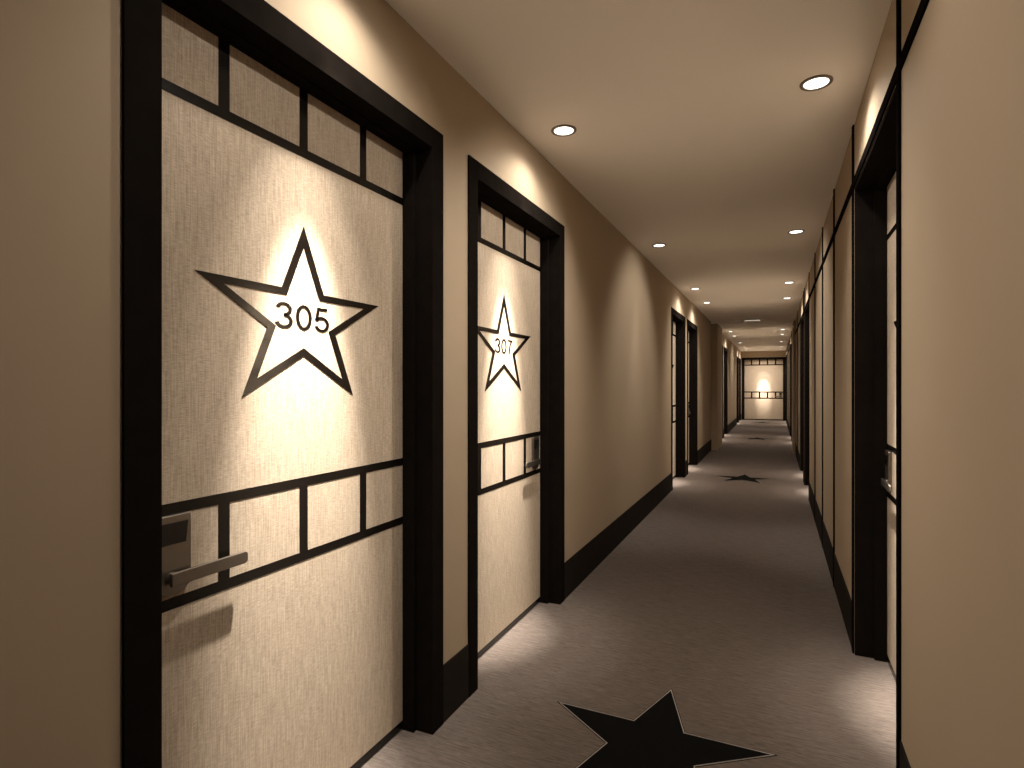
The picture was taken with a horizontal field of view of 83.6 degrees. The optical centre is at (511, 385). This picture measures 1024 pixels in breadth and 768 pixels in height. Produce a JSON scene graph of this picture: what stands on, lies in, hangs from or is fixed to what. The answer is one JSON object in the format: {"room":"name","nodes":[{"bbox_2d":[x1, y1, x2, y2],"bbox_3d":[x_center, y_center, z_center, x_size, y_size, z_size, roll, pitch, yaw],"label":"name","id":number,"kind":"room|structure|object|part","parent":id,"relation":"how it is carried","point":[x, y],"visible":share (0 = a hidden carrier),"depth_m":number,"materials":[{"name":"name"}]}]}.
{"room":"hotel corridor","nodes":[
{"label":"hotel corridor","id":0,"kind":"room"},
{"bbox_2d":[0,0,740,767],"bbox_3d":[3.479,0.022,11.168,0.300,2.976,31.200,0,0,25],"label":"wall","id":1,"kind":"structure","parent":0,"point":[61,60],"depth_m":1.26,"materials":[{"name":"beige paint"}]},
{"bbox_2d":[122,0,442,767],"bbox_3d":[-0.715,0.198,1.983,0.269,2.624,1.378,0,0,25],"label":"door","id":2,"kind":"structure","parent":1,"relation":"in","point":[282,210],"depth_m":1.84,"materials":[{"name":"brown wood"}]},
{"bbox_3d":[-0.917,0.458,1.545,0.015,0.216,0.104,0,0,25],"label":"lock plate","id":3,"kind":"part","parent":2,"relation":"part of","materials":[{"name":"silver metal"}]},
{"bbox_3d":[-0.852,0.518,1.625,0.010,0.036,0.240,0,0,25],"label":"lever","id":4,"kind":"part","parent":2,"relation":"part of","materials":[{"name":"silver metal"}]},
{"bbox_2d":[162,38,402,204],"bbox_3d":[-0.722,-0.905,1.986,0.001,0.234,1.194,0,0,25],"label":"grille","id":5,"kind":"object","parent":2,"relation":"attached to","point":[217,79],"depth_m":1.88,"materials":[{"name":"black wood"}]},
{"bbox_3d":[-0.722,1.487,1.986,0.001,0.034,1.194,0,0,25],"label":"rail","id":6,"kind":"part","parent":2,"relation":"part of","materials":[{"name":"wood"}]},
{"bbox_2d":[468,155,564,696],"bbox_3d":[-0.041,0.198,3.450,0.269,2.624,1.378,0,0,25],"label":"door","id":7,"kind":"structure","parent":1,"relation":"in","point":[516,249],"depth_m":3.55,"materials":[{"name":"brown wood"}]},
{"bbox_2d":[478,200,539,270],"bbox_3d":[-0.048,-0.905,3.453,0.001,0.234,1.194,0,0,25],"label":"grille","id":8,"kind":"object","parent":7,"relation":"attached to","point":[499,234],"depth_m":3.50,"materials":[{"name":"black wood"}]},
{"bbox_3d":[-0.048,1.487,3.453,0.001,0.034,1.194,0,0,25],"label":"rail","id":9,"kind":"part","parent":7,"relation":"part of","materials":[{"name":"wood"}]},
{"bbox_3d":[0.141,0.518,3.787,0.010,0.036,0.240,0,0,25],"label":"lever","id":10,"kind":"part","parent":7,"relation":"part of","materials":[{"name":"silver metal"}]},
{"bbox_3d":[0.160,0.458,3.889,0.015,0.216,0.104,0,0,25],"label":"lock plate","id":11,"kind":"part","parent":7,"relation":"part of","materials":[{"name":"silver metal"}]},
{"bbox_2d":[443,418,736,722],"bbox_3d":[3.555,1.381,10.967,0.006,0.257,30.900,0,0,25],"label":"baseboard","id":12,"kind":"structure","parent":1,"relation":"attached to","point":[582,563],"depth_m":4.57,"materials":[{"name":"black wood"}]},
{"bbox_2d":[671,307,684,489],"bbox_3d":[2.446,0.198,8.861,0.269,2.624,1.378,0,0,25],"label":"door","id":13,"kind":"structure","parent":1,"relation":"in","point":[677,319],"depth_m":9.37,"materials":[{"name":"brown wood"}]},
{"bbox_2d":[687,319,697,474],"bbox_3d":[3.120,0.198,10.329,0.269,2.624,1.378,0,0,25],"label":"door","id":14,"kind":"structure","parent":1,"relation":"in","point":[692,329],"depth_m":10.84,"materials":[{"name":"brown wood"}]},
{"bbox_2d":[722,345,722,437],"bbox_3d":[5.607,0.198,15.740,0.269,2.624,1.378,0,0,25],"label":"door","id":15,"kind":"structure","parent":1,"relation":"in","point":[722,345],"depth_m":16.24,"materials":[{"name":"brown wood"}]},
{"bbox_2d":[724,347,727,433],"bbox_3d":[6.281,0.198,17.207,0.269,2.624,1.378,0,0,25],"label":"door","id":16,"kind":"structure","parent":1,"relation":"in","point":[725,349],"depth_m":17.71,"materials":[{"name":"brown wood"}]},
{"bbox_2d":[736,356,738,422],"bbox_3d":[8.767,0.198,22.618,0.269,2.624,1.378,0,0,25],"label":"door","id":17,"kind":"structure","parent":1,"relation":"in","point":[737,358],"depth_m":23.11,"materials":[{"name":"brown wood"}]},
{"bbox_2d":[739,358,740,419],"bbox_3d":[9.442,0.198,24.086,0.269,2.624,1.378,0,0,25],"label":"door","id":18,"kind":"structure","parent":1,"relation":"in","point":[739,358],"depth_m":24.58,"materials":[{"name":"brown wood"}]},
{"bbox_2d":[360,419,895,767],"bbox_3d":[4.350,1.560,10.602,2.356,0.100,31.500,0,0,25],"label":"floor","id":19,"kind":"structure","parent":0,"point":[723,597],"depth_m":3.27,"materials":[{"name":"carpet"}]},
{"bbox_2d":[557,688,777,767],"bbox_3d":[0.605,1.509,2.438,0.957,0.002,0.910,0,0,25],"label":"star","id":20,"kind":"object","parent":19,"relation":"on","point":[657,737],"visible":1,"depth_m":2.41,"materials":[{"name":"carpet"}]},
{"bbox_2d":[716,474,768,483],"bbox_3d":[3.765,1.509,9.317,0.957,0.002,0.910,0,0,25],"label":"star","id":21,"kind":"object","parent":19,"relation":"on","point":[745,477],"visible":1,"depth_m":9.26,"materials":[{"name":"carpet"}]},
{"bbox_2d":[385,0,891,351],"bbox_3d":[4.350,-1.516,10.602,2.356,0.100,31.500,0,0,25],"label":"ceiling","id":22,"kind":"structure","parent":0,"point":[697,135],"depth_m":3.06,"materials":[{"name":"paint"}]},
{"bbox_2d":[551,124,576,136],"bbox_3d":[0.298,-1.461,3.295,0.146,0.010,0.146,0,0,25],"label":"recessed light","id":23,"kind":"object","parent":22,"relation":"in","point":[563,130],"visible":1,"depth_m":3.28,"materials":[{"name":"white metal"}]},
{"bbox_2d":[652,243,665,246],"bbox_3d":[1.541,-1.461,6.000,0.146,0.010,0.146,0,0,25],"label":"recessed light","id":24,"kind":"object","parent":22,"relation":"in","point":[658,244],"visible":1,"depth_m":5.98,"materials":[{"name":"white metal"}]},
{"bbox_2d":[711,318,795,328],"bbox_3d":[5.697,-1.444,13.533,1.756,0.045,1.350,0,0,25],"label":"beam","id":25,"kind":"structure","parent":22,"relation":"attached to","point":[767,322],"depth_m":13.22,"materials":[{"name":"paint"}]},
{"bbox_2d":[788,229,804,233],"bbox_3d":[2.709,-1.461,5.464,0.146,0.010,0.146,0,0,25],"label":"recessed light","id":26,"kind":"object","parent":22,"relation":"in","point":[797,231],"visible":1,"depth_m":5.44,"materials":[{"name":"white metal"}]},
{"bbox_2d":[799,74,832,90],"bbox_3d":[1.474,-1.461,2.776,0.146,0.010,0.146,0,0,25],"label":"recessed light","id":27,"kind":"object","parent":22,"relation":"in","point":[817,82],"visible":1,"depth_m":2.77,"materials":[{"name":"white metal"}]},
{"bbox_2d":[711,324,721,449],"bbox_3d":[4.961,0.044,13.870,0.137,2.931,1.350,0,0,25],"label":"pillar","id":28,"kind":"structure","parent":0,"point":[716,330],"depth_m":13.27,"materials":[{"name":"beige paint"}]},
{"bbox_2d":[741,351,785,419],"bbox_3d":[10.864,0.022,24.777,1.756,2.976,0.300,0,0,25],"label":"wall","id":29,"kind":"structure","parent":0,"point":[744,354],"depth_m":24.73,"materials":[{"name":"beige paint"}]},
{"bbox_2d":[742,357,785,420],"bbox_3d":[10.864,0.159,24.750,1.744,2.703,0.269,0,0,25],"label":"door","id":30,"kind":"structure","parent":29,"relation":"in","point":[763,378],"depth_m":24.74,"materials":[{"name":"brown wood"}]},
{"bbox_3d":[10.867,1.486,24.758,1.560,0.035,0.001,0,0,25],"label":"rail","id":31,"kind":"part","parent":30,"relation":"part of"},
{"bbox_2d":[745,360,782,365],"bbox_3d":[10.867,-0.974,24.758,1.560,0.248,0.001,0,0,25],"label":"grille","id":32,"kind":"object","parent":30,"relation":"attached to","point":[747,362],"depth_m":24.75,"materials":[{"name":"black wood"}]},
{"bbox_2d":[792,320,795,453],"bbox_3d":[6.475,0.044,13.175,0.042,2.931,1.350,0,0,25],"label":"pillar","id":33,"kind":"structure","parent":0,"point":[794,321],"depth_m":12.57,"materials":[{"name":"beige paint"}]},
{"bbox_2d":[787,0,1023,767],"bbox_3d":[5.347,0.022,10.309,0.300,2.976,31.200,0,0,25],"label":"wall","id":34,"kind":"structure","parent":0,"point":[962,73],"depth_m":1.46,"materials":[{"name":"beige paint"}]},
{"bbox_2d":[790,347,790,435],"bbox_3d":[8.109,0.202,16.367,0.259,2.617,1.280,0,0,25],"label":"door","id":35,"kind":"structure","parent":34,"relation":"in","point":[790,347],"depth_m":16.98,"materials":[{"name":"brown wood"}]},
{"bbox_2d":[801,318,802,470],"bbox_3d":[4.948,0.202,9.489,0.259,2.617,1.280,0,0,25],"label":"door","id":36,"kind":"structure","parent":34,"relation":"in","point":[802,318],"depth_m":10.09,"materials":[{"name":"brown wood"}]},
{"bbox_2d":[805,303,808,485],"bbox_3d":[4.274,0.202,8.021,0.259,2.617,1.280,0,0,25],"label":"door","id":37,"kind":"structure","parent":34,"relation":"in","point":[807,308],"depth_m":8.62,"materials":[{"name":"brown wood"}]},
{"bbox_2d":[786,0,900,767],"bbox_3d":[6.401,0.022,12.972,0.009,2.976,24.104,0,0,25],"label":"trim","id":38,"kind":"structure","parent":34,"relation":"attached to","point":[898,2],"depth_m":2.06,"materials":[{"name":"black wood"}]},
{"bbox_2d":[787,419,910,767],"bbox_3d":[5.145,1.381,10.237,0.006,0.257,30.900,0,0,25],"label":"baseboard","id":39,"kind":"structure","parent":34,"relation":"attached to","point":[842,593],"depth_m":4.04,"materials":[{"name":"black wood"}]},
{"bbox_2d":[786,0,929,356],"bbox_3d":[5.144,-1.130,10.237,0.008,0.046,30.900,0,0,25],"label":"trim","id":40,"kind":"structure","parent":34,"relation":"attached to","point":[922,7],"depth_m":2.35,"materials":[{"name":"black wood"}]},
{"bbox_2d":[855,87,895,681],"bbox_3d":[1.777,0.202,2.586,0.259,2.617,1.280,0,0,25],"label":"door","id":41,"kind":"structure","parent":34,"relation":"in","point":[875,188],"depth_m":3.14,"materials":[{"name":"brown wood"}]},
{"bbox_3d":[1.942,0.518,2.975,0.010,0.036,0.240,0,0,25],"label":"lever","id":42,"kind":"part","parent":41,"relation":"part of","materials":[{"name":"silver metal"}]},
{"bbox_3d":[2.006,0.458,3.055,0.015,0.216,0.104,0,0,25],"label":"lock plate","id":43,"kind":"part","parent":41,"relation":"part of","materials":[{"name":"silver metal"}]},
{"bbox_2d":[887,223,895,239],"bbox_3d":[1.795,-0.935,2.578,0.001,0.294,1.230,0,0,25],"label":"grille","id":44,"kind":"object","parent":41,"relation":"attached to","point":[891,227],"depth_m":3.02,"materials":[{"name":"wood"}]},
{"bbox_3d":[1.795,1.487,2.578,0.001,0.034,1.230,0,0,25],"label":"rail","id":45,"kind":"part","parent":41,"relation":"part of","materials":[{"name":"wood"}]}
]}

